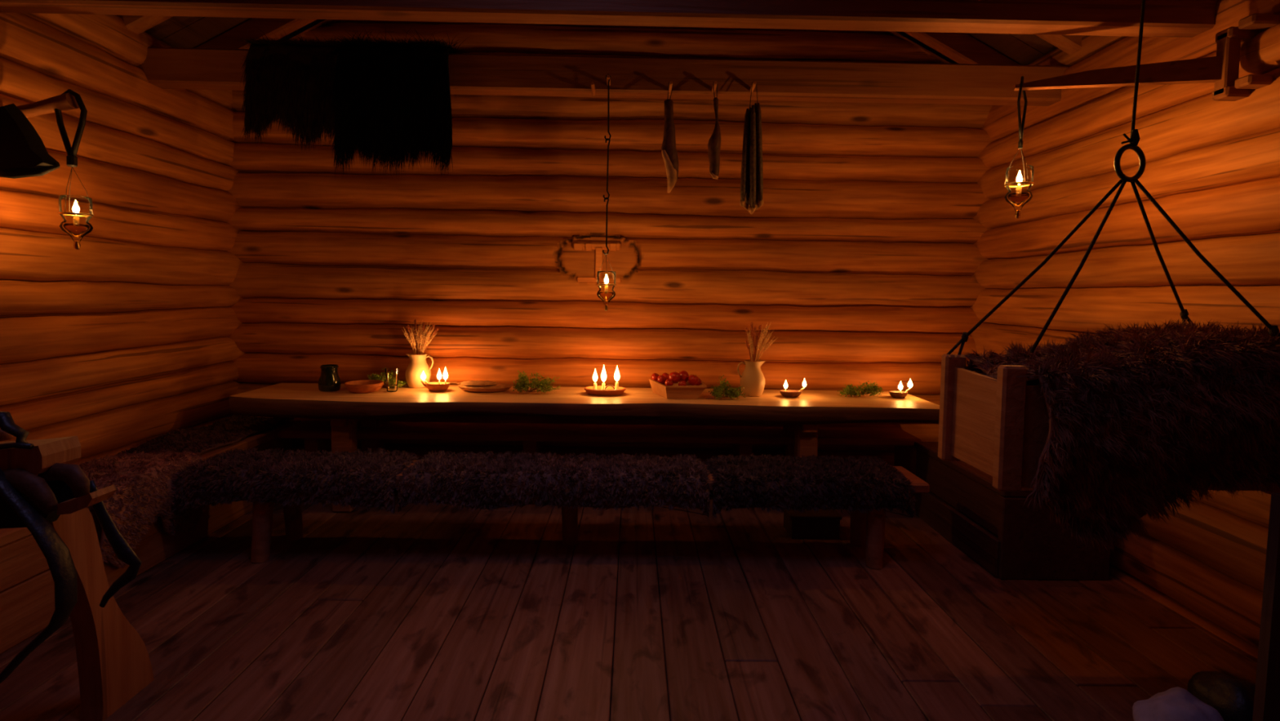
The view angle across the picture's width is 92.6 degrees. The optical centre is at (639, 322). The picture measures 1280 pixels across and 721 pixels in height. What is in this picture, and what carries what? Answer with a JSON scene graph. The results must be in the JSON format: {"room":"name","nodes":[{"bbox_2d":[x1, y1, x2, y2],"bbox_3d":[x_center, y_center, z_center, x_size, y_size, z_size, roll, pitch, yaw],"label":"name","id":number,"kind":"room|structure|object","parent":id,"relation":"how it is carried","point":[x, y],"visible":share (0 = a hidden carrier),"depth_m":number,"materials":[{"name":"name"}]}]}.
{"room":"log cabin interior","nodes":[
{"label":"log cabin interior","id":0,"kind":"room"},
{"bbox_2d":[0,13,244,464],"bbox_3d":[-3.023,-0.126,1.471,0.248,3.007,6.220,1,3,-1],"label":"wall","id":1,"kind":"structure","parent":0,"point":[117,342],"depth_m":3.42,"materials":[{"name":"brown wood"}]},
{"bbox_2d":[16,93,79,118],"bbox_3d":[-2.771,-0.964,2.774,0.412,0.159,0.068,1,3,-1],"label":"peg","id":2,"kind":"object","parent":1,"relation":"attached to","point":[64,102],"visible":0.78,"depth_m":2.75,"materials":[{"name":"brown wood"}]},
{"bbox_2d":[0,103,60,178],"bbox_3d":[-2.738,-0.794,2.678,0.348,0.334,0.090,1,3,-1],"label":"felt hat","id":3,"kind":"object","parent":2,"relation":"hanging from","point":[24,153],"visible":1,"depth_m":2.65,"materials":[{"name":"black fabric"}]},
{"bbox_2d":[54,88,87,167],"bbox_3d":[-2.588,-0.884,2.780,0.128,0.348,0.033,1,3,-6],"label":"leather strap","id":4,"kind":"object","parent":2,"relation":"hanging from","point":[71,157],"visible":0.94,"depth_m":2.77,"materials":[{"name":"black leather"}]},
{"bbox_2d":[57,166,93,249],"bbox_3d":[-2.582,-0.522,2.798,0.120,0.376,0.121,1,3,-1],"label":"oil lamp","id":5,"kind":"object","parent":4,"relation":"hanging from","point":[75,214],"visible":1,"depth_m":2.80,"materials":[{"name":"gold metal"}]},
{"bbox_2d":[116,15,173,34],"bbox_3d":[-1.592,-2.423,3.487,2.791,1.564,0.100,1,3,-1],"label":"trim","id":6,"kind":"structure","parent":1,"relation":"attached to","point":[138,24],"depth_m":3.48,"materials":[{"name":"brown wood"}]},
{"bbox_2d":[195,17,316,48],"bbox_3d":[-1.599,-2.454,4.116,2.791,1.564,0.100,1,3,-1],"label":"beam","id":7,"kind":"structure","parent":1,"relation":"attached to","point":[269,27],"depth_m":4.08,"materials":[{"name":"brown wood"}]},
{"bbox_2d":[144,16,1057,65],"bbox_3d":[-0.152,-2.343,1.385,6.200,1.700,6.494,1,3,-1],"label":"ceiling","id":8,"kind":"structure","parent":0,"point":[175,32],"depth_m":3.99,"materials":[{"name":"brown wood"}]},
{"bbox_3d":[1.252,-2.318,2.254,2.791,1.564,0.100,1,3,-1],"label":"trim","id":9,"kind":"structure","parent":8,"relation":"attached to","visible":0},
{"bbox_2d":[1120,0,1145,146],"bbox_3d":[1.827,-1.321,2.228,0.087,1.349,0.034,1,3,-1],"label":"rope","id":10,"kind":"object","parent":9,"relation":"hanging from","point":[1134,139],"visible":1,"depth_m":2.25,"materials":[{"name":"black fabric"}]},
{"bbox_2d":[1114,144,1146,182],"bbox_3d":[1.824,-0.593,2.275,0.138,0.141,0.018,0,3,-12],"label":"ring","id":11,"kind":"object","parent":10,"relation":"hanging from","point":[1137,149],"visible":0.99,"depth_m":2.27,"materials":[{"name":"black metal"}]},
{"bbox_2d":[946,179,1122,354],"bbox_3d":[1.543,-0.180,2.422,0.571,0.732,0.044,2,3,21],"label":"rope","id":12,"kind":"object","parent":11,"relation":"hanging from","point":[964,339],"visible":0.94,"depth_m":2.41,"materials":[{"name":"black fabric"}]},
{"bbox_2d":[937,353,1279,494],"bbox_3d":[1.776,0.369,2.347,1.045,0.440,0.440,1,3,-1],"label":"cradle","id":13,"kind":"object","parent":12,"relation":"hanging from","point":[999,426],"visible":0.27,"depth_m":2.16,"materials":[{"name":"brown wood"}]},
{"bbox_2d":[983,374,1040,385],"bbox_3d":[1.779,0.252,2.343,0.908,0.100,0.356,1,3,-1],"label":"bedding","id":14,"kind":"object","parent":13,"relation":"on","point":[1034,382],"depth_m":2.27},
{"bbox_2d":[961,318,1279,552],"bbox_3d":[1.879,0.371,2.292,1.190,0.795,0.680,1,3,-1],"label":"blanket","id":15,"kind":"object","parent":13,"relation":"on","point":[1141,420],"visible":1,"depth_m":2.04,"materials":[{"name":"brown fur"}]},
{"bbox_2d":[1029,179,1127,352],"bbox_3d":[1.603,-0.213,2.229,0.425,0.645,0.012,0,3,-17],"label":"rope","id":16,"kind":"object","parent":11,"relation":"hanging from","point":[1123,183],"visible":1,"depth_m":2.23,"materials":[{"name":"black fabric"}]},
{"bbox_2d":[1130,181,1193,325],"bbox_3d":[2.080,-0.218,2.430,0.560,0.643,0.052,0,3,-23],"label":"rope","id":17,"kind":"object","parent":11,"relation":"hanging from","point":[1184,313],"visible":0.61,"depth_m":2.41,"materials":[{"name":"black fabric"}]},
{"bbox_2d":[1133,178,1279,343],"bbox_3d":[2.061,-0.203,2.201,0.494,0.649,0.038,2,3,18],"label":"rope","id":18,"kind":"object","parent":11,"relation":"hanging from","point":[1273,330],"visible":0.84,"depth_m":2.20,"materials":[{"name":"black fabric"}]},
{"bbox_2d":[225,19,994,466],"bbox_3d":[-0.212,-0.971,4.570,5.900,4.493,0.291,1,3,-1],"label":"wall","id":19,"kind":"structure","parent":0,"point":[860,258],"depth_m":4.50,"materials":[{"name":"brown wood"}]},
{"bbox_2d":[573,241,621,282],"bbox_3d":[-0.311,-0.440,4.474,0.344,0.292,0.072,1,3,-1],"label":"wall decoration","id":20,"kind":"structure","parent":19,"relation":"in","point":[598,247],"depth_m":4.45,"materials":[{"name":"brown wood"}]},
{"bbox_2d":[0,487,1257,720],"bbox_3d":[-0.209,1.419,1.569,5.904,0.096,6.500,1,3,-1],"label":"floor","id":21,"kind":"structure","parent":0,"point":[416,612],"depth_m":2.64,"materials":[{"name":"brown wood"}]},
{"bbox_2d":[0,411,154,720],"bbox_3d":[-1.733,0.858,1.893,0.526,1.237,0.546,2,3,28],"label":"saddle","id":22,"kind":"object","parent":21,"relation":"on","point":[114,664],"visible":0.98,"depth_m":1.83,"materials":[{"name":"brown wood"}]},
{"bbox_2d":[0,420,301,653],"bbox_3d":[-2.689,1.017,3.098,0.470,0.482,2.750,1,3,-1],"label":"bench","id":23,"kind":"object","parent":21,"relation":"on","point":[27,584],"visible":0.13,"depth_m":2.57,"materials":[{"name":"brown wood"}]},
{"bbox_2d":[35,449,204,568],"bbox_3d":[-2.649,0.941,3.097,0.504,0.476,0.705,1,3,-1],"label":"hide","id":24,"kind":"object","parent":23,"relation":"on","point":[142,482],"visible":0.63,"depth_m":3.06,"materials":[{"name":"brown fur"}]},
{"bbox_2d":[120,414,294,454],"bbox_3d":[-2.708,0.688,3.924,0.461,0.100,1.031,1,3,-1],"label":"hide","id":25,"kind":"object","parent":23,"relation":"on","point":[227,431],"visible":0.97,"depth_m":3.74,"materials":[{"name":"brown fur"}]},
{"bbox_2d":[228,382,939,512],"bbox_3d":[-0.345,0.869,4.152,4.560,0.751,0.724,1,3,-1],"label":"table","id":26,"kind":"object","parent":21,"relation":"on","point":[802,415],"visible":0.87,"depth_m":3.88,"materials":[{"name":"brown wood"}]},
{"bbox_2d":[318,364,341,391],"bbox_3d":[-2.114,0.377,4.161,0.140,0.172,0.140,1,3,-1],"label":"jar","id":27,"kind":"object","parent":26,"relation":"on","point":[329,380],"visible":1,"depth_m":4.11,"materials":[{"name":"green ceramic"}]},
{"bbox_2d":[344,379,383,393],"bbox_3d":[-1.873,0.437,4.154,0.247,0.060,0.247,1,3,-1],"label":"wooden bowl","id":28,"kind":"object","parent":26,"relation":"on","point":[361,386],"visible":1,"depth_m":4.08,"materials":[{"name":"wood"}]},
{"bbox_2d":[366,367,407,387],"bbox_3d":[-1.780,0.391,4.327,0.320,0.139,0.180,1,3,-1],"label":"herb bundle","id":29,"kind":"object","parent":26,"relation":"on","point":[391,381],"visible":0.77,"depth_m":4.30,"materials":[{"name":"green plant"}]},
{"bbox_2d":[384,367,399,391],"bbox_3d":[-1.686,0.391,4.155,0.092,0.158,0.092,1,3,-1],"label":"glass tumbler","id":30,"kind":"object","parent":26,"relation":"on","point":[385,369],"visible":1,"depth_m":4.15,"materials":[{"name":"clear glass"}]},
{"bbox_2d":[405,353,433,387],"bbox_3d":[-1.583,0.344,4.364,0.172,0.235,0.172,3,4,39],"label":"jug","id":31,"kind":"object","parent":26,"relation":"on","point":[418,363],"visible":0.92,"depth_m":4.31,"materials":[{"name":"beige ceramic"}]},
{"bbox_2d":[401,319,439,355],"bbox_3d":[-1.560,0.179,4.351,0.249,0.402,0.120,1,3,-1],"label":"stalks","id":32,"kind":"object","parent":31,"relation":"in","point":[418,342],"visible":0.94,"depth_m":4.34,"materials":[{"name":"plant"}]},
{"bbox_2d":[420,367,449,391],"bbox_3d":[-1.414,0.387,4.221,0.200,0.166,0.110,1,3,-1],"label":"oil lamp","id":33,"kind":"object","parent":26,"relation":"on","point":[433,386],"visible":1,"depth_m":4.21,"materials":[{"name":"ceramic"}]},
{"bbox_2d":[448,381,461,384],"bbox_3d":[-1.366,0.446,4.511,0.151,0.020,0.050,1,3,-1],"label":"wooden spoon","id":34,"kind":"object","parent":26,"relation":"on","point":[453,382],"visible":0.6,"depth_m":4.51,"materials":[{"name":"brown wood"}]},
{"bbox_2d":[457,382,512,392],"bbox_3d":[-1.081,0.456,4.274,0.380,0.034,0.274,1,3,-1],"label":"plate","id":35,"kind":"object","parent":26,"relation":"on","point":[508,386],"visible":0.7,"depth_m":4.17,"materials":[{"name":"brown wood"}]},
{"bbox_2d":[462,383,505,388],"bbox_3d":[-1.091,0.442,4.273,0.300,0.020,0.210,1,3,-1],"label":"flatbread","id":36,"kind":"object","parent":35,"relation":"on","point":[497,385],"visible":0.5,"depth_m":4.21,"materials":[{"name":"beige food"}]},
{"bbox_2d":[460,380,497,386],"bbox_3d":[-1.126,0.424,4.271,0.250,0.020,0.175,1,3,-1],"label":"flatbread","id":37,"kind":"object","parent":36,"relation":"on","point":[471,383],"visible":1,"depth_m":4.23,"materials":[{"name":"beige food"}]},
{"bbox_2d":[512,370,559,393],"bbox_3d":[-0.707,0.403,4.162,0.327,0.159,0.178,1,3,-1],"label":"herb bundle","id":38,"kind":"object","parent":26,"relation":"on","point":[523,383],"visible":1,"depth_m":4.14,"materials":[{"name":"green plant"}]},
{"bbox_2d":[584,365,626,395],"bbox_3d":[-0.239,0.390,4.194,0.286,0.201,0.177,1,3,-1],"label":"dish","id":39,"kind":"object","parent":26,"relation":"on","point":[608,389],"visible":1,"depth_m":4.18,"materials":[{"name":"ceramic"}]},
{"bbox_2d":[592,382,597,389],"bbox_3d":[-0.308,0.440,4.195,0.040,0.051,0.039,1,3,-1],"label":"candle","id":40,"kind":"object","parent":39,"relation":"on","point":[594,384],"depth_m":4.19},
{"bbox_2d":[601,382,605,389],"bbox_3d":[-0.250,0.441,4.196,0.040,0.051,0.039,1,3,-1],"label":"candle","id":41,"kind":"object","parent":39,"relation":"on","point":[603,387],"depth_m":4.19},
{"bbox_2d":[614,382,618,389],"bbox_3d":[-0.159,0.439,4.197,0.040,0.057,0.039,1,3,-1],"label":"candle","id":42,"kind":"object","parent":39,"relation":"on","point":[616,383],"depth_m":4.19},
{"bbox_2d":[648,378,706,399],"bbox_3d":[0.250,0.453,4.159,0.375,0.094,0.301,1,3,-1],"label":"trough","id":43,"kind":"object","parent":26,"relation":"on","point":[675,391],"visible":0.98,"depth_m":4.03,"materials":[{"name":"brown wood"}]},
{"bbox_2d":[651,373,658,381],"bbox_3d":[0.109,0.385,4.293,0.060,0.060,0.060,1,3,-1],"label":"apple","id":44,"kind":"object","parent":43,"relation":"on","point":[655,375],"visible":0.79,"depth_m":4.27,"materials":[{"name":"red food"}]},
{"bbox_2d":[657,374,666,383],"bbox_3d":[0.150,0.396,4.236,0.062,0.062,0.062,1,3,-1],"label":"apple","id":45,"kind":"object","parent":43,"relation":"in","point":[661,379],"visible":0.88,"depth_m":4.21,"materials":[{"name":"red food"}]},
{"bbox_2d":[662,372,668,379],"bbox_3d":[0.181,0.382,4.296,0.060,0.060,0.060,1,3,-1],"label":"apple","id":46,"kind":"object","parent":43,"relation":"on","point":[665,375],"visible":0.57,"depth_m":4.27,"materials":[{"name":"red food"}]},
{"bbox_2d":[665,378,673,385],"bbox_3d":[0.195,0.406,4.095,0.056,0.056,0.056,1,3,-1],"label":"apple","id":47,"kind":"object","parent":43,"relation":"in","point":[668,382],"visible":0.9,"depth_m":4.08,"materials":[{"name":"red food"}]},
{"bbox_2d":[668,371,680,383],"bbox_3d":[0.234,0.372,4.137,0.082,0.083,0.082,1,3,-1],"label":"apple","id":48,"kind":"object","parent":43,"relation":"in","point":[675,376],"visible":0.96,"depth_m":4.11,"materials":[{"name":"red food"}]},
{"bbox_2d":[678,380,686,385],"bbox_3d":[0.283,0.415,4.088,0.054,0.054,0.054,1,3,-1],"label":"apple","id":49,"kind":"object","parent":43,"relation":"in","point":[682,382],"visible":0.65,"depth_m":4.07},
{"bbox_2d":[679,370,688,382],"bbox_3d":[0.293,0.372,4.188,0.086,0.087,0.086,1,3,-1],"label":"apple","id":50,"kind":"object","parent":43,"relation":"in","point":[684,375],"visible":0.71,"depth_m":4.15,"materials":[{"name":"red food"}]},
{"bbox_2d":[688,374,698,385],"bbox_3d":[0.362,0.388,4.126,0.074,0.074,0.074,1,3,-1],"label":"apple","id":51,"kind":"object","parent":43,"relation":"in","point":[693,380],"visible":0.99,"depth_m":4.10,"materials":[{"name":"red food"}]},
{"bbox_2d":[708,374,749,399],"bbox_3d":[0.590,0.431,4.062,0.266,0.158,0.172,1,3,-1],"label":"herb bundle","id":52,"kind":"object","parent":26,"relation":"on","point":[731,393],"visible":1,"depth_m":4.03,"materials":[{"name":"green plant"}]},
{"bbox_2d":[737,360,765,396],"bbox_3d":[0.779,0.385,4.230,0.172,0.240,0.172,3,4,39],"label":"jug","id":53,"kind":"object","parent":26,"relation":"on","point":[752,379],"visible":0.98,"depth_m":4.17,"materials":[{"name":"beige ceramic"}]},
{"bbox_2d":[745,321,777,361],"bbox_3d":[0.837,0.208,4.216,0.228,0.429,0.096,1,3,3],"label":"stalks","id":54,"kind":"object","parent":53,"relation":"in","point":[753,347],"visible":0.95,"depth_m":4.21,"materials":[{"name":"brown plant"}]},
{"bbox_2d":[779,377,806,397],"bbox_3d":[1.052,0.446,4.197,0.181,0.130,0.100,1,3,-1],"label":"oil lamp","id":55,"kind":"object","parent":26,"relation":"on","point":[785,393],"visible":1,"depth_m":4.18,"materials":[{"name":"brown ceramic"}]},
{"bbox_2d":[837,380,884,396],"bbox_3d":[1.533,0.456,4.253,0.332,0.122,0.169,1,3,-1],"label":"herb bundle","id":56,"kind":"object","parent":26,"relation":"on","point":[870,388],"visible":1,"depth_m":4.23,"materials":[{"name":"green plant"}]},
{"bbox_2d":[888,379,912,398],"bbox_3d":[1.808,0.454,4.234,0.158,0.134,0.090,1,3,-1],"label":"oil lamp","id":57,"kind":"object","parent":26,"relation":"on","point":[900,394],"visible":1,"depth_m":4.22,"materials":[{"name":"brown ceramic"}]},
{"bbox_2d":[250,460,929,568],"bbox_3d":[-0.438,1.051,3.403,3.960,0.461,0.383,1,3,-1],"label":"bench","id":58,"kind":"object","parent":21,"relation":"on","point":[868,528],"visible":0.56,"depth_m":3.27,"materials":[{"name":"brown wood"}]},
{"bbox_2d":[171,446,418,513],"bbox_3d":[-1.859,0.860,3.373,1.190,0.262,0.453,1,3,-1],"label":"fur throw","id":59,"kind":"object","parent":58,"relation":"on","point":[358,478],"visible":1,"depth_m":3.19,"materials":[{"name":"grey fur"}]},
{"bbox_2d":[395,449,711,517],"bbox_3d":[-0.452,0.879,3.388,1.689,0.262,0.463,1,3,-1],"label":"fur throw","id":60,"kind":"object","parent":58,"relation":"on","point":[487,480],"visible":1,"depth_m":3.21,"materials":[{"name":"grey fur"}]},
{"bbox_2d":[704,453,915,519],"bbox_3d":[0.913,0.908,3.407,1.113,0.264,0.457,1,3,-1],"label":"sheepskin","id":61,"kind":"object","parent":58,"relation":"on","point":[851,483],"visible":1,"depth_m":3.22,"materials":[{"name":"grey fur"}]},
{"bbox_2d":[276,420,921,475],"bbox_3d":[-0.246,0.997,4.352,4.445,0.475,0.360,1,3,-1],"label":"bench","id":62,"kind":"object","parent":21,"relation":"on","point":[317,434],"visible":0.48,"depth_m":4.22,"materials":[{"name":"brown wood"}]},
{"bbox_2d":[783,508,841,538],"bbox_3d":[1.046,1.215,3.736,0.310,0.140,0.200,1,3,-1],"label":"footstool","id":63,"kind":"object","parent":21,"relation":"on","point":[825,523],"visible":0.87,"depth_m":3.64,"materials":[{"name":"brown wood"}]},
{"bbox_2d":[914,441,1110,580],"bbox_3d":[2.154,1.069,3.642,0.630,0.478,1.000,1,3,-1],"label":"wooden chest","id":64,"kind":"object","parent":21,"relation":"on","point":[1009,539],"visible":0.62,"depth_m":3.17,"materials":[{"name":"brown wood"}]},
{"bbox_2d":[1132,686,1224,720],"bbox_3d":[1.810,1.312,2.027,0.297,0.136,0.250,1,3,-1],"label":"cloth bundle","id":65,"kind":"object","parent":21,"relation":"on","point":[1176,703],"visible":1,"depth_m":2.02,"materials":[{"name":"grey fabric"}]},
{"bbox_2d":[1187,671,1255,720],"bbox_3d":[2.047,1.301,2.114,0.205,0.158,0.290,1,3,-1],"label":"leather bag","id":66,"kind":"object","parent":21,"relation":"on","point":[1233,698],"visible":0.71,"depth_m":2.08,"materials":[{"name":"brown leather"}]},
{"bbox_2d":[1252,492,1279,720],"bbox_3d":[2.054,0.953,1.838,0.370,0.882,0.030,1,3,-1],"label":"wooden post","id":67,"kind":"object","parent":21,"relation":"on","point":[1266,707],"visible":1,"depth_m":1.83,"materials":[{"name":"brown wood"}]},
{"bbox_2d":[968,0,1279,657],"bbox_3d":[2.648,-0.054,1.540,0.249,3.039,6.220,1,3,-1],"label":"wall","id":68,"kind":"structure","parent":0,"point":[1213,167],"depth_m":2.98,"materials":[{"name":"brown wood"}]},
{"bbox_2d":[135,47,1070,106],"bbox_3d":[-0.193,-1.478,3.667,5.750,0.225,0.226,1,3,-1],"label":"beam","id":69,"kind":"structure","parent":68,"relation":"attached to","point":[164,68],"depth_m":3.66,"materials":[{"name":"brown wood"}]},
{"bbox_2d":[235,26,342,152],"bbox_3d":[-2.037,-1.373,3.684,0.762,0.775,0.481,1,3,-1],"label":"hide","id":70,"kind":"object","parent":69,"relation":"hanging from","point":[289,81],"visible":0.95,"depth_m":3.55,"materials":[{"name":"black fur"}]},
{"bbox_2d":[321,22,477,179],"bbox_3d":[-1.456,-1.311,3.713,0.994,0.985,0.606,1,3,-1],"label":"hide","id":71,"kind":"object","parent":69,"relation":"hanging from","point":[393,102],"visible":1,"depth_m":3.55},
{"bbox_2d":[604,74,611,140],"bbox_3d":[-0.187,-1.261,3.586,0.041,0.386,0.009,1,3,-1],"label":"rod","id":72,"kind":"object","parent":69,"relation":"hanging from","point":[607,74],"visible":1,"depth_m":3.58,"materials":[{"name":"metal"}]},
{"bbox_2d":[603,137,610,199],"bbox_3d":[-0.196,-0.904,3.603,0.041,0.361,0.009,1,3,-1],"label":"rod","id":73,"kind":"object","parent":72,"relation":"hanging from","point":[607,138],"visible":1,"depth_m":3.60,"materials":[{"name":"metal"}]},
{"bbox_2d":[602,197,608,254],"bbox_3d":[-0.201,-0.571,3.619,0.041,0.340,0.009,1,3,-1],"label":"rod","id":74,"kind":"object","parent":73,"relation":"hanging from","point":[603,252],"visible":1,"depth_m":3.62,"materials":[{"name":"metal"}]},
{"bbox_2d":[596,254,616,311],"bbox_3d":[-0.200,-0.237,3.635,0.118,0.337,0.118,1,3,-1],"label":"oil lamp","id":75,"kind":"object","parent":74,"relation":"hanging from","point":[606,288],"visible":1,"depth_m":3.63,"materials":[{"name":"gold metal"}]},
{"bbox_2d":[0,0,1217,37],"bbox_3d":[-0.181,-1.518,2.737,5.750,0.325,0.125,1,3,-1],"label":"beam","id":76,"kind":"structure","parent":68,"relation":"attached to","point":[1162,18],"depth_m":2.70,"materials":[{"name":"brown wood"}]},
{"bbox_2d":[661,82,679,192],"bbox_3d":[0.177,-1.085,3.556,0.104,0.660,0.090,1,3,-1],"label":"joint","id":77,"kind":"object","parent":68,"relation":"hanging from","point":[669,153],"visible":1,"depth_m":3.53,"materials":[{"name":"food"}]},
{"bbox_2d":[707,82,720,179],"bbox_3d":[0.434,-1.123,3.560,0.077,0.585,0.084,1,3,-1],"label":"meat","id":78,"kind":"object","parent":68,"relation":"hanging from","point":[714,142],"visible":1,"depth_m":3.54,"materials":[{"name":"food"}]},
{"bbox_2d":[739,80,764,214],"bbox_3d":[0.656,-1.022,3.554,0.116,0.787,0.109,-1,4,-39],"label":"bundle","id":79,"kind":"object","parent":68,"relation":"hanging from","point":[752,168],"visible":1,"depth_m":3.55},
{"bbox_2d":[904,31,1020,65],"bbox_3d":[1.230,-2.411,4.151,2.791,1.564,0.100,1,3,-1],"label":"trim","id":80,"kind":"structure","parent":68,"relation":"attached to","point":[960,47],"depth_m":4.14,"materials":[{"name":"brown wood"}]},
{"bbox_2d":[1035,34,1082,54],"bbox_3d":[1.238,-2.380,3.522,2.791,1.564,0.100,1,3,-1],"label":"trim","id":81,"kind":"structure","parent":68,"relation":"attached to","point":[1069,44],"depth_m":3.55,"materials":[{"name":"brown wood"}]},
{"bbox_2d":[1013,13,1279,101],"bbox_3d":[2.180,-1.104,2.656,0.933,0.302,0.191,2,3,19],"label":"bracket","id":82,"kind":"object","parent":68,"relation":"attached to","point":[1222,69],"visible":0.84,"depth_m":2.59,"materials":[{"name":"brown wood"}]},
{"bbox_2d":[1017,75,1027,148],"bbox_3d":[1.799,-0.989,2.882,0.074,0.335,0.028,-2,4,-41],"label":"leather strap","id":83,"kind":"object","parent":82,"relation":"hanging from","point":[1021,126],"visible":1,"depth_m":2.88,"materials":[{"name":"black leather"}]},
{"bbox_2d":[1004,148,1034,218],"bbox_3d":[1.795,-0.661,2.892,0.120,0.336,0.121,1,3,-1],"label":"oil lamp","id":84,"kind":"object","parent":83,"relation":"hanging from","point":[1019,188],"visible":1,"depth_m":2.89,"materials":[{"name":"gold metal"}]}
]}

